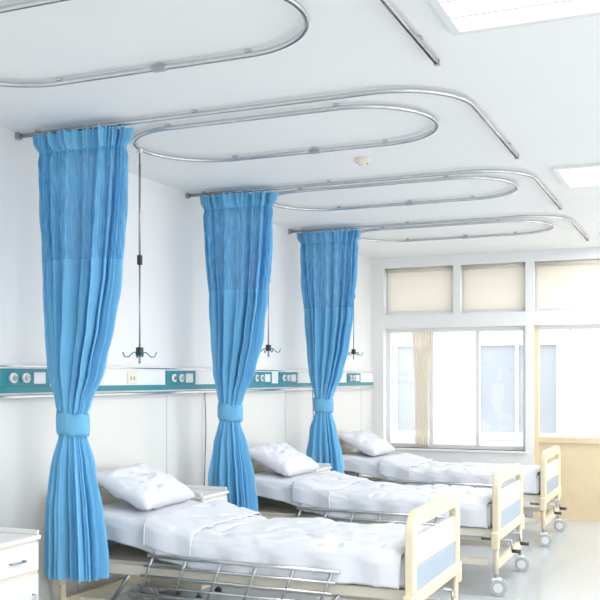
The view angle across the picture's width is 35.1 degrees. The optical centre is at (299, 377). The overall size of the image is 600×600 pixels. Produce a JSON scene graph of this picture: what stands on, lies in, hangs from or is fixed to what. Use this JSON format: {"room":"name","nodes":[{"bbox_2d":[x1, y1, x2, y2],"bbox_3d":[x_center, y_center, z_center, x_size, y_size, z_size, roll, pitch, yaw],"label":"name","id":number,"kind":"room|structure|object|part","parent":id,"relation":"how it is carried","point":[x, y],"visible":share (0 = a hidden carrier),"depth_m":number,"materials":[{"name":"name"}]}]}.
{"room":"hospital room","nodes":[
{"label":"hospital room","id":0,"kind":"room"},
{"bbox_2d":[0,126,370,370],"bbox_3d":[-1.766,0.072,5.673,0.200,3.055,13.450,0,0,23],"label":"wall","id":1,"kind":"structure","parent":0,"point":[175,322],"depth_m":7.06,"materials":[{"name":"paint"}]},
{"bbox_2d":[108,585,165,599],"bbox_3d":[-1.675,1.550,5.607,0.018,0.100,13.000,0,0,23],"label":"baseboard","id":2,"kind":"structure","parent":1,"relation":"attached to","point":[123,596],"depth_m":6.70,"materials":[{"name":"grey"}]},
{"bbox_2d":[0,388,371,599],"bbox_3d":[-1.678,0.800,5.608,0.014,1.400,13.000,0,0,23],"label":"wall panel","id":3,"kind":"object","parent":1,"relation":"attached to","point":[164,432],"depth_m":6.81,"materials":[{"name":"laminate"}]},
{"bbox_2d":[0,363,373,485],"bbox_3d":[-0.971,0.748,7.154,0.100,1.665,9.400,0,0,23],"label":"panel","id":4,"kind":"object","parent":1,"relation":"attached to","point":[17,381],"visible":0.73,"depth_m":6.97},
{"bbox_2d":[0,0,599,258],"bbox_3d":[0.901,-1.530,4.535,6.000,0.150,13.450,0,0,23],"label":"ceiling","id":5,"kind":"structure","parent":0,"point":[538,85],"depth_m":5.02,"materials":[{"name":"paint"}]},
{"bbox_2d":[0,0,309,87],"bbox_3d":[-0.862,-1.436,4.021,1.885,0.038,0.869,0,0,23],"label":"rail","id":6,"kind":"object","parent":5,"relation":"attached to","point":[248,53],"visible":1,"depth_m":4.27,"materials":[{"name":"metal"}]},
{"bbox_2d":[15,88,519,159],"bbox_3d":[-0.027,-1.433,5.270,3.152,0.044,1.289,0,0,-10],"label":"rail","id":7,"kind":"object","parent":5,"relation":"attached to","point":[194,113],"visible":1,"depth_m":5.05,"materials":[{"name":"metal"}]},
{"bbox_2d":[33,124,133,581],"bbox_3d":[-1.242,-0.135,5.449,0.647,2.565,0.305,0,0,23],"label":"curtain","id":8,"kind":"object","parent":7,"relation":"hanging from","point":[83,176],"visible":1,"depth_m":5.38,"materials":[{"name":"blue fabric"}]},
{"bbox_2d":[42,257,122,581],"bbox_3d":[-1.233,0.239,5.447,0.495,1.817,0.310,0,0,23],"label":"drape","id":9,"kind":"object","parent":8,"relation":"hanging from","point":[81,295],"depth_m":5.38,"materials":[{"name":"blue fabric"}]},
{"bbox_2d":[132,103,438,161],"bbox_3d":[-0.117,-1.436,5.627,1.895,0.038,0.869,0,0,23],"label":"rail","id":10,"kind":"object","parent":5,"relation":"attached to","point":[336,106],"visible":1,"depth_m":5.46,"materials":[{"name":"metal"}]},
{"bbox_2d":[122,149,156,362],"bbox_3d":[-0.992,-0.753,5.881,0.156,1.327,0.156,0,0,23],"label":"hanger","id":11,"kind":"object","parent":10,"relation":"hanging from","point":[139,352],"visible":1,"depth_m":5.88,"materials":[{"name":"grey metal"}]},
{"bbox_2d":[354,157,370,165],"bbox_3d":[0.416,-1.431,6.302,0.110,0.047,0.110,0,0,23],"label":"smoke detector","id":12,"kind":"object","parent":5,"relation":"attached to","point":[362,161],"visible":1,"depth_m":6.27,"materials":[{"name":"plastic"}]},
{"bbox_2d":[185,169,561,209],"bbox_3d":[0.758,-1.433,7.110,3.152,0.044,1.289,0,0,-10],"label":"rail","id":13,"kind":"object","parent":5,"relation":"attached to","point":[328,182],"visible":1,"depth_m":6.92,"materials":[{"name":"metal"}]},
{"bbox_2d":[200,190,277,511],"bbox_3d":[-0.476,-0.137,7.284,0.660,2.562,0.300,0,0,23],"label":"curtain","id":14,"kind":"object","parent":13,"relation":"hanging from","point":[238,232],"visible":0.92,"depth_m":7.22,"materials":[{"name":"blue fabric"}]},
{"bbox_2d":[208,289,268,511],"bbox_3d":[-0.482,0.237,7.288,0.496,1.814,0.293,0,0,23],"label":"drape","id":15,"kind":"object","parent":14,"relation":"hanging from","point":[236,316],"depth_m":7.23,"materials":[{"name":"blue fabric"}]},
{"bbox_2d":[273,175,517,210],"bbox_3d":[0.689,-1.436,7.426,2.005,0.038,0.869,0,0,23],"label":"rail","id":16,"kind":"object","parent":5,"relation":"attached to","point":[409,202],"visible":0.87,"depth_m":7.28,"materials":[{"name":"metal"}]},
{"bbox_2d":[261,292,280,356],"bbox_3d":[-0.256,-0.793,7.709,0.156,1.247,0.156,0,0,23],"label":"hanger","id":17,"kind":"object","parent":16,"relation":"hanging from","point":[268,348],"visible":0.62,"depth_m":7.70,"materials":[{"name":"grey metal"}]},
{"bbox_2d":[379,0,439,66],"bbox_3d":[-0.811,-1.433,3.431,3.152,0.044,1.289,0,0,-10],"label":"rail","id":18,"kind":"object","parent":5,"relation":"attached to","point":[418,39],"visible":1,"depth_m":3.93,"materials":[{"name":"metal"}]},
{"bbox_2d":[288,215,588,240],"bbox_3d":[1.543,-1.433,8.950,3.152,0.044,1.289,0,0,-10],"label":"rail","id":19,"kind":"object","parent":5,"relation":"attached to","point":[406,223],"visible":1,"depth_m":8.77,"materials":[{"name":"metal"}]},
{"bbox_2d":[297,229,360,473],"bbox_3d":[0.275,-0.137,9.150,0.643,2.562,0.286,0,0,20],"label":"curtain","id":20,"kind":"object","parent":19,"relation":"hanging from","point":[328,259],"visible":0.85,"depth_m":9.08,"materials":[{"name":"blue fabric"}]},
{"bbox_2d":[304,307,352,473],"bbox_3d":[0.280,0.237,9.143,0.506,1.814,0.289,0,0,23],"label":"drape","id":21,"kind":"object","parent":20,"relation":"hanging from","point":[327,329],"depth_m":9.09,"materials":[{"name":"blue fabric"}]},
{"bbox_2d":[359,219,553,241],"bbox_3d":[1.467,-1.436,9.290,1.975,0.038,0.869,0,0,23],"label":"rail","id":22,"kind":"object","parent":5,"relation":"attached to","point":[499,220],"visible":0.88,"depth_m":9.15,"materials":[{"name":"metal"}]},
{"bbox_2d":[348,295,362,358],"bbox_3d":[0.540,-0.803,9.576,0.156,1.227,0.156,0,0,23],"label":"hanger","id":23,"kind":"object","parent":22,"relation":"hanging from","point":[353,351],"visible":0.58,"depth_m":9.57,"materials":[{"name":"grey metal"}]},
{"bbox_2d":[428,0,599,35],"bbox_3d":[1.056,-1.445,3.420,1.200,0.020,0.720,0,0,23],"label":"ceiling light","id":24,"kind":"object","parent":5,"relation":"attached to","point":[461,17],"depth_m":3.76,"materials":[{"name":"white plastic"}]},
{"bbox_2d":[552,163,599,188],"bbox_3d":[2.430,-1.445,6.639,1.200,0.020,0.720,0,0,23],"label":"ceiling light","id":25,"kind":"object","parent":5,"relation":"attached to","point":[581,175],"depth_m":6.76,"materials":[{"name":"white plastic"}]},
{"bbox_2d":[159,518,599,599],"bbox_3d":[0.901,1.650,4.535,6.000,0.100,13.450,0,0,23],"label":"floor","id":26,"kind":"structure","parent":0,"point":[568,568],"depth_m":7.82,"materials":[{"name":"plastic"}]},
{"bbox_2d":[0,527,40,599],"bbox_3d":[-1.659,1.200,4.969,0.490,0.800,0.400,0,0,23],"label":"base cabinet","id":27,"kind":"object","parent":26,"relation":"on","point":[19,548],"visible":1,"depth_m":4.93,"materials":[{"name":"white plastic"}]},
{"bbox_2d":[149,485,228,597],"bbox_3d":[-0.807,1.200,6.965,0.490,0.800,0.400,0,0,23],"label":"base cabinet","id":28,"kind":"object","parent":26,"relation":"on","point":[202,494],"visible":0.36,"depth_m":6.86,"materials":[{"name":"white plastic"}]},
{"bbox_2d":[53,463,461,599],"bbox_3d":[-0.211,1.079,5.819,2.375,1.040,1.080,0,0,23],"label":"hospital bed","id":29,"kind":"object","parent":26,"relation":"on","point":[154,531],"visible":0.97,"depth_m":5.50,"materials":[{"name":"white fabric"}]},
{"bbox_3d":[-1.267,0.915,6.270,0.050,0.570,1.020,0,0,23],"label":"headboard","id":30,"kind":"part","parent":29,"relation":"part of","materials":[{"name":"white plastic"}]},
{"bbox_2d":[96,463,194,510],"bbox_3d":[-1.004,0.699,6.158,0.440,0.198,0.680,27,9,17],"label":"pillow","id":31,"kind":"object","parent":29,"relation":"on","point":[146,487],"depth_m":5.99,"materials":[{"name":"white fabric"}]},
{"bbox_3d":[-0.250,1.258,5.836,2.240,0.305,0.960,0,0,23],"label":"frame","id":32,"kind":"part","parent":29,"relation":"part of","materials":[{"name":"metal"}]},
{"bbox_2d":[154,514,431,589],"bbox_3d":[0.022,0.984,5.719,1.507,0.256,0.992,0,0,23],"label":"quilt","id":33,"kind":"object","parent":29,"relation":"on","point":[319,551],"depth_m":5.38,"materials":[{"name":"white fabric"}]},
{"bbox_3d":[0.766,0.950,5.403,0.050,0.500,1.020,0,0,23],"label":"footboard","id":34,"kind":"part","parent":29,"relation":"part of","materials":[{"name":"white plastic"}]},
{"bbox_2d":[313,463,331,472],"bbox_3d":[0.025,1.200,8.915,0.490,0.800,0.400,0,0,23],"label":"base cabinet","id":35,"kind":"object","parent":26,"relation":"on","point":[323,467],"visible":0.09,"depth_m":8.93,"materials":[{"name":"white plastic"}]},
{"bbox_2d":[248,442,529,595],"bbox_3d":[0.656,1.079,7.852,2.375,1.042,1.080,0,0,23],"label":"hospital bed","id":36,"kind":"object","parent":26,"relation":"on","point":[287,485],"visible":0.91,"depth_m":7.56,"materials":[{"name":"white fabric"}]},
{"bbox_3d":[-0.400,0.915,8.303,0.050,0.570,1.020,0,0,23],"label":"headboard","id":37,"kind":"part","parent":36,"relation":"part of","materials":[{"name":"white plastic"}]},
{"bbox_2d":[248,442,318,476],"bbox_3d":[-0.138,0.701,8.191,0.440,0.198,0.680,28,11,21],"label":"pillow","id":38,"kind":"object","parent":36,"relation":"on","point":[282,459],"depth_m":8.00,"materials":[{"name":"white fabric"}]},
{"bbox_3d":[0.617,1.258,7.869,2.240,0.305,0.960,0,0,23],"label":"frame","id":39,"kind":"part","parent":36,"relation":"part of","materials":[{"name":"metal"}]},
{"bbox_2d":[301,480,501,528],"bbox_3d":[0.888,0.985,7.756,1.512,0.262,0.994,0,0,23],"label":"quilt","id":40,"kind":"object","parent":36,"relation":"on","point":[350,501],"depth_m":7.45,"materials":[{"name":"white fabric"}]},
{"bbox_3d":[0.621,0.965,7.867,2.130,0.270,0.880,0,0,23],"label":"mattress","id":41,"kind":"part","parent":36,"relation":"part of","materials":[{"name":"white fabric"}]},
{"bbox_3d":[1.633,0.950,7.435,0.050,0.500,1.020,0,0,23],"label":"footboard","id":42,"kind":"part","parent":36,"relation":"part of","materials":[{"name":"white plastic"}]},
{"bbox_2d":[338,429,566,546],"bbox_3d":[1.527,1.081,9.894,2.375,1.037,1.080,0,0,23],"label":"hospital bed","id":43,"kind":"object","parent":26,"relation":"on","point":[368,454],"visible":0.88,"depth_m":9.62,"materials":[{"name":"white fabric"}]},
{"bbox_3d":[0.471,0.915,10.345,0.050,0.570,1.020,0,0,23],"label":"headboard","id":44,"kind":"part","parent":43,"relation":"part of","materials":[{"name":"white plastic"}]},
{"bbox_2d":[340,429,394,455],"bbox_3d":[0.732,0.703,10.233,0.440,0.204,0.680,28,11,22],"label":"pillow","id":45,"kind":"object","parent":43,"relation":"on","point":[366,442],"depth_m":10.03,"materials":[{"name":"white fabric"}]},
{"bbox_3d":[1.488,1.258,9.911,2.240,0.305,0.960,0,0,23],"label":"frame","id":46,"kind":"part","parent":43,"relation":"part of","materials":[{"name":"metal"}]},
{"bbox_2d":[387,460,539,493],"bbox_3d":[1.759,0.984,9.798,1.506,0.260,0.997,0,0,23],"label":"quilt","id":47,"kind":"object","parent":43,"relation":"on","point":[403,472],"depth_m":9.49,"materials":[{"name":"white fabric"}]},
{"bbox_3d":[2.504,0.950,9.477,0.050,0.500,1.020,0,0,23],"label":"footboard","id":48,"kind":"part","parent":43,"relation":"part of","materials":[{"name":"white plastic"}]},
{"bbox_2d":[371,247,599,517],"bbox_3d":[3.491,0.072,10.606,5.600,3.055,0.250,0,0,23],"label":"wall","id":49,"kind":"structure","parent":0,"point":[380,321],"depth_m":11.11,"materials":[{"name":"paint"}]},
{"bbox_2d":[386,267,452,312],"bbox_3d":[1.437,-1.058,11.424,0.820,0.527,0.046,0,0,23],"label":"roller blind","id":50,"kind":"object","parent":49,"relation":"attached to","point":[412,289],"visible":1,"depth_m":11.43,"materials":[{"name":"beige fabric"}]},
{"bbox_2d":[387,266,452,314],"bbox_3d":[1.470,-1.045,11.500,0.860,0.570,0.070,0,0,23],"label":"frame","id":51,"kind":"object","parent":49,"relation":"attached to","point":[438,312],"visible":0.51,"depth_m":11.51,"materials":[{"name":"white plastic"}]},
{"bbox_2d":[411,332,431,446],"bbox_3d":[1.460,0.135,11.401,0.260,1.370,0.040,0,0,23],"label":"window curtain","id":52,"kind":"object","parent":49,"relation":"hanging from","point":[421,341],"visible":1,"depth_m":11.40,"materials":[{"name":"beige fabric"}]},
{"bbox_2d":[387,326,524,450],"bbox_3d":[1.856,0.120,11.336,1.700,1.440,0.070,0,0,23],"label":"frame","id":53,"kind":"object","parent":49,"relation":"attached to","point":[477,330],"visible":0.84,"depth_m":11.30,"materials":[{"name":"white plastic"}]},
{"bbox_2d":[395,447,527,453],"bbox_3d":[1.815,0.855,11.239,1.760,0.030,0.140,0,0,23],"label":"sill","id":54,"kind":"structure","parent":49,"relation":"attached to","point":[396,448],"depth_m":11.14,"materials":[{"name":"white plastic"}]},
{"bbox_2d":[462,263,524,312],"bbox_3d":[2.288,-1.045,11.151,0.760,0.570,0.070,0,0,23],"label":"frame","id":55,"kind":"object","parent":49,"relation":"attached to","point":[509,310],"visible":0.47,"depth_m":11.16,"materials":[{"name":"white plastic"}]},
{"bbox_2d":[463,263,524,310],"bbox_3d":[2.256,-1.058,11.075,0.720,0.527,0.046,0,0,23],"label":"roller blind","id":56,"kind":"object","parent":49,"relation":"attached to","point":[497,286],"visible":1,"depth_m":11.09,"materials":[{"name":"beige fabric"}]},
{"bbox_2d":[523,511,532,517],"bbox_3d":[1.770,1.550,11.196,1.930,0.100,0.015,0,0,23],"label":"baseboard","id":57,"kind":"structure","parent":49,"relation":"attached to","point":[526,514],"depth_m":10.83,"materials":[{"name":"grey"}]},
{"bbox_2d":[534,324,599,520],"bbox_3d":[3.523,0.500,10.554,1.800,2.200,0.080,0,0,23],"label":"door","id":58,"kind":"structure","parent":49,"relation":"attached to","point":[580,456],"depth_m":10.72,"materials":[{"name":"brown wood"}]},
{"bbox_2d":[535,259,599,310],"bbox_3d":[3.112,-1.045,10.800,0.850,0.570,0.070,0,0,23],"label":"frame","id":59,"kind":"object","parent":49,"relation":"attached to","point":[581,308],"visible":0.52,"depth_m":10.86,"materials":[{"name":"white plastic"}]},
{"bbox_2d":[536,260,599,308],"bbox_3d":[3.079,-1.058,10.723,0.810,0.527,0.046,0,0,23],"label":"roller blind","id":60,"kind":"object","parent":49,"relation":"attached to","point":[561,284],"visible":1,"depth_m":10.75,"materials":[{"name":"beige fabric"}]},
{"label":"outside","id":61,"kind":"structure","parent":0,"visible":0},
{"bbox_3d":[1.076,1.725,4.433,30.000,0.050,29.000,0,0,23],"label":"ground","id":62,"kind":"structure","parent":61,"visible":0},
{"bbox_2d":[392,329,599,445],"bbox_3d":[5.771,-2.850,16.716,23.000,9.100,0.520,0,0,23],"label":"window","id":63,"kind":"structure","parent":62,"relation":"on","point":[501,351],"depth_m":17.48,"materials":[{"name":"glass"}]}
]}

